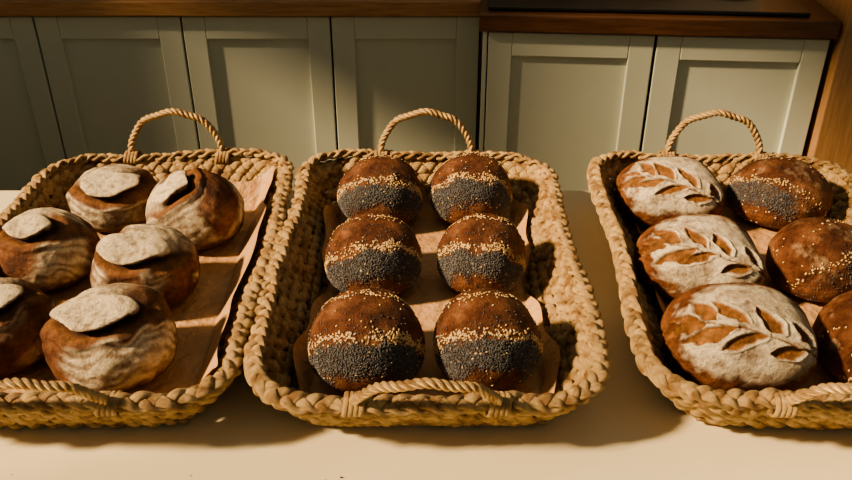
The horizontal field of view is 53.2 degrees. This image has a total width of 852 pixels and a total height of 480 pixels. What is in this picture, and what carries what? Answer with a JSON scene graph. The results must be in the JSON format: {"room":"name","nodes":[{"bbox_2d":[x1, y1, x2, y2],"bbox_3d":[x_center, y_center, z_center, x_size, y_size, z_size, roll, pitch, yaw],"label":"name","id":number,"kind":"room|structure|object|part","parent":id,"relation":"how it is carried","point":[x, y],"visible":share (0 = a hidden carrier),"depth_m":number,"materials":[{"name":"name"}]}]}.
{"room":"food shop","nodes":[
{"label":"food shop","id":0,"kind":"room"},
{"bbox_2d":[476,32,482,149],"bbox_3d":[0.350,-1.676,2.530,5.300,3.300,0.100,0,31,0],"label":"wall","id":1,"kind":"structure","parent":0,"point":[481,33],"depth_m":3.13,"materials":[{"name":"paint"}]},
{"bbox_3d":[0.350,1.001,1.286,5.300,0.050,5.200,0,30,0],"label":"floor","id":2,"kind":"structure","parent":0,"visible":0},
{"bbox_2d":[0,16,479,190],"bbox_3d":[-0.900,-0.395,2.773,2.100,0.845,0.600,0,31,0],"label":"base cabinet","id":3,"kind":"object","parent":2,"relation":"on","point":[298,88],"visible":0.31,"depth_m":2.41,"materials":[{"name":"paint"}]},
{"bbox_3d":[-1.267,-0.582,2.326,0.273,0.062,0.020,0,30,0],"label":"rail","id":4,"kind":"part","parent":3,"relation":"part of","materials":[{"name":"paint"}]},
{"bbox_3d":[-1.267,-0.301,2.500,0.281,0.606,0.010,0,30,0],"label":"door panel","id":5,"kind":"part","parent":3,"relation":"part of","materials":[{"name":"paint"}]},
{"bbox_3d":[-0.866,-0.582,2.326,0.271,0.062,0.020,0,30,0],"label":"rail","id":6,"kind":"part","parent":3,"relation":"part of","materials":[{"name":"paint"}]},
{"bbox_3d":[-0.866,-0.301,2.500,0.279,0.606,0.010,0,30,0],"label":"door panel","id":7,"kind":"part","parent":3,"relation":"part of","materials":[{"name":"paint"}]},
{"bbox_2d":[0,0,480,15],"bbox_3d":[-0.897,-0.789,2.564,2.105,0.041,0.680,0,31,0],"label":"countertop","id":8,"kind":"structure","parent":3,"relation":"on","point":[7,7],"depth_m":2.27,"materials":[{"name":"brown wood"}]},
{"bbox_3d":[-0.463,-0.582,2.326,0.277,0.062,0.020,0,30,0],"label":"rail","id":9,"kind":"part","parent":3,"relation":"part of","materials":[{"name":"paint"}]},
{"bbox_3d":[-0.463,-0.301,2.500,0.285,0.606,0.010,0,30,0],"label":"door panel","id":10,"kind":"part","parent":3,"relation":"part of","materials":[{"name":"paint"}]},
{"bbox_3d":[-0.056,-0.582,2.326,0.279,0.062,0.020,0,30,0],"label":"rail","id":11,"kind":"part","parent":3,"relation":"part of","materials":[{"name":"paint"}]},
{"bbox_3d":[-0.056,-0.301,2.500,0.287,0.606,0.010,0,30,0],"label":"door panel","id":12,"kind":"part","parent":3,"relation":"part of","materials":[{"name":"paint"}]},
{"bbox_2d":[0,191,851,479],"bbox_3d":[0.000,0.505,1.339,3.200,0.750,1.095,0,31,0],"label":"countertop","id":13,"kind":"structure","parent":2,"relation":"on","point":[629,430],"depth_m":1.03,"materials":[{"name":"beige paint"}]},
{"bbox_2d":[0,108,294,428],"bbox_3d":[-0.450,0.018,1.254,0.464,0.172,0.722,0,31,-1],"label":"wicker basket","id":14,"kind":"object","parent":13,"relation":"on","point":[52,404],"visible":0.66,"depth_m":1.17,"materials":[{"name":"wicker"}]},
{"bbox_2d":[0,165,273,393],"bbox_3d":[-0.444,0.039,1.277,0.378,0.083,0.598,0,31,-1],"label":"parchment paper","id":15,"kind":"object","parent":14,"relation":"in","point":[201,318],"visible":0.24,"depth_m":1.26,"materials":[{"name":"beige paper"}]},
{"bbox_2d":[0,277,55,376],"bbox_3d":[-0.564,0.107,1.124,0.151,0.113,0.146,0,31,0],"label":"loaf","id":16,"kind":"object","parent":15,"relation":"on","point":[25,309],"visible":0.86,"depth_m":1.09,"materials":[{"name":"brown food"}]},
{"bbox_2d":[0,207,99,291],"bbox_3d":[-0.576,0.006,1.294,0.150,0.115,0.156,0,31,0],"label":"loaf","id":17,"kind":"object","parent":15,"relation":"on","point":[51,249],"visible":0.94,"depth_m":1.25,"materials":[{"name":"brown food"}]},
{"bbox_2d":[40,283,177,391],"bbox_3d":[-0.407,0.119,1.097,0.166,0.120,0.157,2,31,3],"label":"loaf","id":18,"kind":"object","parent":15,"relation":"on","point":[116,336],"visible":0.96,"depth_m":1.05,"materials":[{"name":"brown food"}]},
{"bbox_2d":[66,164,157,232],"bbox_3d":[-0.531,-0.076,1.448,0.157,0.100,0.139,0,31,0],"label":"loaf","id":19,"kind":"object","parent":15,"relation":"on","point":[111,197],"visible":0.81,"depth_m":1.40,"materials":[{"name":"brown food"}]},
{"bbox_2d":[90,223,199,307],"bbox_3d":[-0.412,0.033,1.248,0.156,0.114,0.155,0,31,0],"label":"loaf","id":20,"kind":"object","parent":15,"relation":"on","point":[161,258],"visible":0.8,"depth_m":1.20,"materials":[{"name":"brown food"}]},
{"bbox_2d":[145,168,244,250],"bbox_3d":[-0.379,-0.059,1.395,0.158,0.124,0.152,0,31,0],"label":"loaf","id":21,"kind":"object","parent":15,"relation":"on","point":[206,207],"visible":0.85,"depth_m":1.35,"materials":[{"name":"brown food"}]},
{"bbox_2d":[243,108,610,427],"bbox_3d":[0.001,0.018,1.254,0.464,0.172,0.722,0,31,0],"label":"wicker basket","id":22,"kind":"object","parent":13,"relation":"on","point":[296,276],"visible":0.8,"depth_m":1.15,"materials":[{"name":"wicker"}]},
{"bbox_2d":[293,190,559,396],"bbox_3d":[0.000,0.058,1.288,0.347,0.039,0.569,0,31,0],"label":"parchment paper","id":23,"kind":"object","parent":22,"relation":"in","point":[427,297],"visible":0.19,"depth_m":1.25,"materials":[{"name":"beige paper"}]},
{"bbox_2d":[308,287,425,394],"bbox_3d":[-0.076,0.122,1.092,0.152,0.120,0.149,2,31,3],"label":"bread roll","id":24,"kind":"object","parent":23,"relation":"on","point":[359,338],"visible":0.97,"depth_m":1.04,"materials":[{"name":"brown food"}]},
{"bbox_2d":[324,211,422,293],"bbox_3d":[-0.079,0.017,1.277,0.148,0.113,0.143,0,31,0],"label":"bread roll","id":25,"kind":"object","parent":23,"relation":"on","point":[373,249],"visible":0.96,"depth_m":1.23,"materials":[{"name":"brown food"}]},
{"bbox_2d":[337,155,422,222],"bbox_3d":[-0.080,-0.089,1.457,0.146,0.112,0.146,-6,31,-10],"label":"bread roll","id":26,"kind":"object","parent":23,"relation":"on","point":[387,184],"visible":0.88,"depth_m":1.41,"materials":[{"name":"brown food"}]},
{"bbox_2d":[428,152,512,223],"bbox_3d":[0.076,-0.092,1.462,0.145,0.113,0.144,-2,31,-3],"label":"bread roll","id":27,"kind":"object","parent":23,"relation":"on","point":[466,184],"visible":0.86,"depth_m":1.42,"materials":[{"name":"brown food"}]},
{"bbox_2d":[437,213,526,292],"bbox_3d":[0.084,0.016,1.279,0.136,0.112,0.134,2,31,3],"label":"bread roll","id":28,"kind":"object","parent":23,"relation":"on","point":[478,250],"visible":0.97,"depth_m":1.24,"materials":[{"name":"brown food"}]},
{"bbox_2d":[432,288,542,390],"bbox_3d":[0.080,0.122,1.093,0.142,0.118,0.142,-2,31,-3],"label":"bread roll","id":29,"kind":"object","parent":23,"relation":"on","point":[488,337],"visible":0.96,"depth_m":1.05,"materials":[{"name":"brown food"}]},
{"bbox_2d":[586,109,851,430],"bbox_3d":[0.505,0.021,1.250,0.478,0.172,0.722,1,31,2],"label":"wicker basket","id":30,"kind":"object","parent":13,"relation":"on","point":[822,406],"visible":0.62,"depth_m":1.13,"materials":[{"name":"wicker"}]},
{"bbox_2d":[634,194,842,390],"bbox_3d":[0.506,0.061,1.283,0.352,0.038,0.572,1,31,2],"label":"parchment paper","id":31,"kind":"object","parent":30,"relation":"in","point":[761,236],"visible":0.07,"depth_m":1.30,"materials":[{"name":"beige paper"}]},
{"bbox_2d":[615,156,723,226],"bbox_3d":[0.420,-0.089,1.464,0.181,0.105,0.152,4,31,6],"label":"loaf","id":32,"kind":"object","parent":31,"relation":"on","point":[649,191],"visible":0.92,"depth_m":1.41,"materials":[{"name":"white food"}]},
{"bbox_2d":[634,214,766,300],"bbox_3d":[0.408,0.022,1.273,0.186,0.108,0.159,2,31,3],"label":"loaf","id":33,"kind":"object","parent":31,"relation":"on","point":[676,255],"visible":0.82,"depth_m":1.22,"materials":[{"name":"white food"}]},
{"bbox_2d":[660,282,816,391],"bbox_3d":[0.403,0.120,1.096,0.192,0.119,0.156,2,31,3],"label":"loaf","id":34,"kind":"object","parent":31,"relation":"on","point":[745,336],"visible":0.92,"depth_m":1.04,"materials":[{"name":"beige food"}]},
{"bbox_2d":[726,156,832,228],"bbox_3d":[0.607,-0.086,1.456,0.174,0.108,0.151,4,31,7],"label":"bread roll","id":35,"kind":"object","parent":31,"relation":"on","point":[775,192],"visible":0.95,"depth_m":1.41,"materials":[{"name":"brown food"}]},
{"bbox_2d":[765,217,851,302],"bbox_3d":[0.594,0.022,1.272,0.162,0.109,0.151,-7,31,-12],"label":"bread roll","id":36,"kind":"object","parent":31,"relation":"on","point":[810,259],"visible":0.98,"depth_m":1.23,"materials":[{"name":"brown food"}]},
{"bbox_2d":[812,291,851,382],"bbox_3d":[0.582,0.122,1.098,0.152,0.114,0.149,-9,32,-15],"label":"bread roll","id":37,"kind":"object","parent":31,"relation":"on","point":[832,327],"visible":0.89,"depth_m":1.08,"materials":[{"name":"brown food"}]},
{"bbox_2d":[479,32,829,190],"bbox_3d":[0.605,-0.313,2.634,0.872,0.845,0.620,2,31,4],"label":"base cabinet","id":38,"kind":"object","parent":2,"relation":"on","point":[563,101],"visible":0.27,"depth_m":2.24,"materials":[{"name":"paint"}]},
{"bbox_3d":[0.176,-0.330,2.663,0.012,0.845,0.620,2,31,4],"label":"panel","id":39,"kind":"part","parent":38,"relation":"part of","materials":[{"name":"paint"}]},
{"bbox_3d":[0.373,-0.223,2.367,0.306,0.606,0.010,2,31,4],"label":"door panel","id":40,"kind":"part","parent":38,"relation":"part of","materials":[{"name":"paint"}]},
{"bbox_3d":[0.372,-0.504,2.193,0.298,0.062,0.020,2,31,4],"label":"rail","id":41,"kind":"part","parent":38,"relation":"part of","materials":[{"name":"paint"}]},
{"bbox_2d":[479,0,841,39],"bbox_3d":[0.603,-0.694,2.398,0.890,0.045,0.640,2,31,4],"label":"countertop","id":42,"kind":"structure","parent":38,"relation":"on","point":[821,24],"depth_m":2.12,"materials":[{"name":"brown wood"}]},
{"bbox_2d":[488,0,810,16],"bbox_3d":[0.579,-0.717,2.370,0.800,0.022,0.548,2,31,4],"label":"cooktop","id":43,"kind":"object","parent":42,"relation":"on","point":[780,8],"visible":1,"depth_m":2.16,"materials":[{"name":"black glass"}]},
{"bbox_3d":[0.802,-0.206,2.338,0.309,0.606,0.010,2,31,4],"label":"door panel","id":44,"kind":"part","parent":38,"relation":"part of","materials":[{"name":"paint"}]},
{"bbox_3d":[0.801,-0.487,2.165,0.301,0.062,0.020,2,31,4],"label":"rail","id":45,"kind":"part","parent":38,"relation":"part of","materials":[{"name":"paint"}]},
{"bbox_2d":[802,0,851,173],"bbox_3d":[1.265,-0.572,2.429,0.428,1.500,0.690,2,31,4],"label":"wooden side panel","id":46,"kind":"object","parent":2,"relation":"on","point":[829,135],"visible":0.07,"depth_m":2.19,"materials":[{"name":"brown wood"}]}
]}

